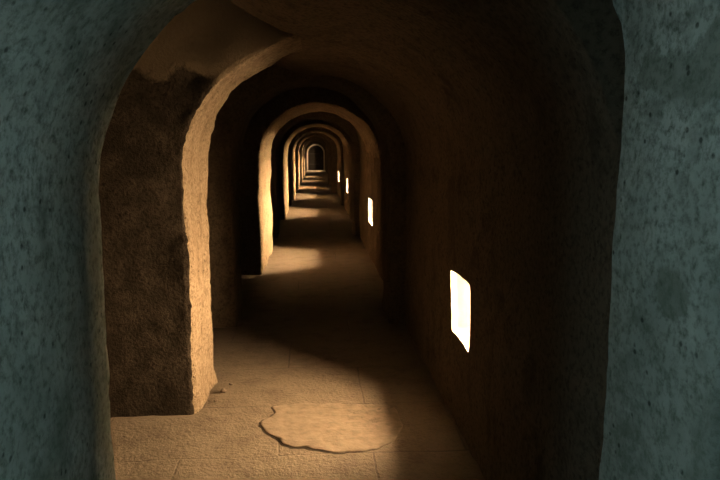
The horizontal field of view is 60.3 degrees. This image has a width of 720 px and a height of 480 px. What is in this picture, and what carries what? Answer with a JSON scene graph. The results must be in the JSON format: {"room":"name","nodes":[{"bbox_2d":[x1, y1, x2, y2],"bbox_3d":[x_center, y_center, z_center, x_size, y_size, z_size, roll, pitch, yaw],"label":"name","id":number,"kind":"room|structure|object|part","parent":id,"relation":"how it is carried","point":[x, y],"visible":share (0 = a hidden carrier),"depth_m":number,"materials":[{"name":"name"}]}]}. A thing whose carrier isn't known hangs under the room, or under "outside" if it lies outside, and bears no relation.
{"room":"stone fortress corridor","nodes":[
{"label":"stone fortress corridor","id":0,"kind":"room"},
{"bbox_2d":[110,171,484,479],"bbox_3d":[-1.879,-1.662,21.961,8.600,0.055,46.100,-1,8,-4],"label":"floor","id":1,"kind":"structure","parent":0,"point":[313,327],"depth_m":3.87,"materials":[{"name":"beige stone"}]},
{"bbox_2d":[99,0,302,417],"bbox_3d":[-1.958,-0.662,3.499,5.005,3.496,0.564,-1,8,-4],"label":"stone archway","id":2,"kind":"object","parent":1,"relation":"on","point":[153,178],"visible":0.52,"depth_m":3.38,"materials":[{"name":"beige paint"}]},
{"bbox_2d":[206,64,406,327],"bbox_3d":[-2.088,-0.917,5.261,5.002,3.497,0.578,-1,8,-4],"label":"stone archway","id":3,"kind":"object","parent":1,"relation":"on","point":[232,120],"visible":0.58,"depth_m":5.21,"materials":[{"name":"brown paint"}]},
{"bbox_2d":[301,138,314,181],"bbox_3d":[-3.874,-4.488,29.865,5.000,3.497,1.618,-1,8,-4],"label":"stone archway","id":4,"kind":"object","parent":1,"relation":"on","point":[313,138],"visible":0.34,"depth_m":29.45,"materials":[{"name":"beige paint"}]},
{"bbox_2d":[239,87,378,274],"bbox_3d":[-2.298,-1.337,8.157,5.002,3.497,1.906,-1,8,-4],"label":"stone archway","id":5,"kind":"object","parent":1,"relation":"on","point":[255,206],"visible":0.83,"depth_m":7.43,"materials":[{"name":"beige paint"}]},
{"bbox_2d":[297,136,322,188],"bbox_3d":[-3.483,-3.707,24.486,5.000,3.497,1.918,-1,8,-4],"label":"stone archway","id":6,"kind":"object","parent":1,"relation":"on","point":[298,149],"visible":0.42,"depth_m":23.93,"materials":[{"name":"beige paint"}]},
{"bbox_2d":[303,138,324,176],"bbox_3d":[-4.218,-5.176,34.604,5.000,3.497,1.619,-1,8,-4],"label":"stone archway","id":7,"kind":"object","parent":1,"relation":"on","point":[307,142],"visible":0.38,"depth_m":34.02,"materials":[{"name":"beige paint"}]},
{"bbox_2d":[278,119,350,219],"bbox_3d":[-2.742,-2.224,14.268,5.000,3.497,2.218,-1,8,-4],"label":"stone archway","id":8,"kind":"object","parent":1,"relation":"on","point":[294,130],"visible":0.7,"depth_m":13.43,"materials":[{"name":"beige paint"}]},
{"bbox_2d":[270,111,359,237],"bbox_3d":[-2.482,-1.705,10.691,5.000,3.497,0.569,-1,8,-4],"label":"stone archway","id":9,"kind":"object","parent":1,"relation":"on","point":[342,124],"visible":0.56,"depth_m":10.63,"materials":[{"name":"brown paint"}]},
{"bbox_2d":[299,136,330,184],"bbox_3d":[-3.669,-4.080,27.052,5.000,3.497,0.519,-1,8,-4],"label":"stone archway","id":10,"kind":"object","parent":1,"relation":"on","point":[317,137],"visible":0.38,"depth_m":27.03,"materials":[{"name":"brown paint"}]},
{"bbox_2d":[291,130,339,199],"bbox_3d":[-3.117,-2.974,19.436,5.000,3.497,1.951,-1,8,-4],"label":"stone archway","id":11,"kind":"object","parent":1,"relation":"on","point":[293,168],"visible":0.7,"depth_m":18.79,"materials":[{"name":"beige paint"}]},
{"bbox_2d":[304,140,326,173],"bbox_3d":[-4.529,-5.799,38.897,5.000,3.497,1.514,-1,8,-4],"label":"stone archway","id":12,"kind":"object","parent":1,"relation":"on","point":[313,140],"visible":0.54,"depth_m":38.53,"materials":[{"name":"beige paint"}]},
{"bbox_2d":[288,127,343,205],"bbox_3d":[-2.924,-2.590,16.785,5.000,3.497,0.520,-1,8,-4],"label":"stone archway","id":13,"kind":"object","parent":1,"relation":"on","point":[336,137],"visible":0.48,"depth_m":16.75,"materials":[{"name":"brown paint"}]},
{"bbox_2d":[295,133,336,192],"bbox_3d":[-3.290,-3.320,21.820,5.000,3.497,0.520,-1,8,-4],"label":"stone archway","id":14,"kind":"object","parent":1,"relation":"on","point":[332,145],"visible":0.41,"depth_m":21.81,"materials":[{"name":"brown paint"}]},
{"bbox_2d":[0,0,719,479],"bbox_3d":[-1.804,-0.334,1.254,5.016,3.499,0.784,-1,8,-4],"label":"stone archway","id":15,"kind":"object","parent":1,"relation":"on","point":[65,65],"visible":1,"depth_m":1.33,"materials":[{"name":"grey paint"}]},
{"bbox_2d":[306,141,325,170],"bbox_3d":[-4.781,-6.800,44.407,5.500,3.700,1.300,-1,8,-4],"label":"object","id":16,"kind":"structure","parent":0,"point":[313,142],"depth_m":43.92,"materials":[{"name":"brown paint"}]},
{"bbox_2d":[307,144,324,171],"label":"archway","id":17,"kind":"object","parent":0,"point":[316,154],"depth_m":45.16,"materials":[{"name":"stone"}]},
{"bbox_3d":[-3.168,-4.967,44.552,1.340,0.070,1.670,-1,8,-4],"label":"sill","id":18,"kind":"part","parent":17,"relation":"part of","materials":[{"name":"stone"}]},
{"bbox_2d":[230,0,624,189],"bbox_3d":[-2.902,-4.628,22.520,6.430,2.890,44.000,-1,8,-4],"label":"ceiling","id":19,"kind":"structure","parent":0,"point":[533,89],"depth_m":2.29,"materials":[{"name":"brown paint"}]},
{"bbox_2d":[326,152,616,479],"bbox_3d":[-0.659,-2.518,23.090,0.521,1.450,43.800,-1,8,-4],"label":"wall","id":20,"kind":"structure","parent":0,"point":[508,279],"depth_m":2.44,"materials":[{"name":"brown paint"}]}
]}

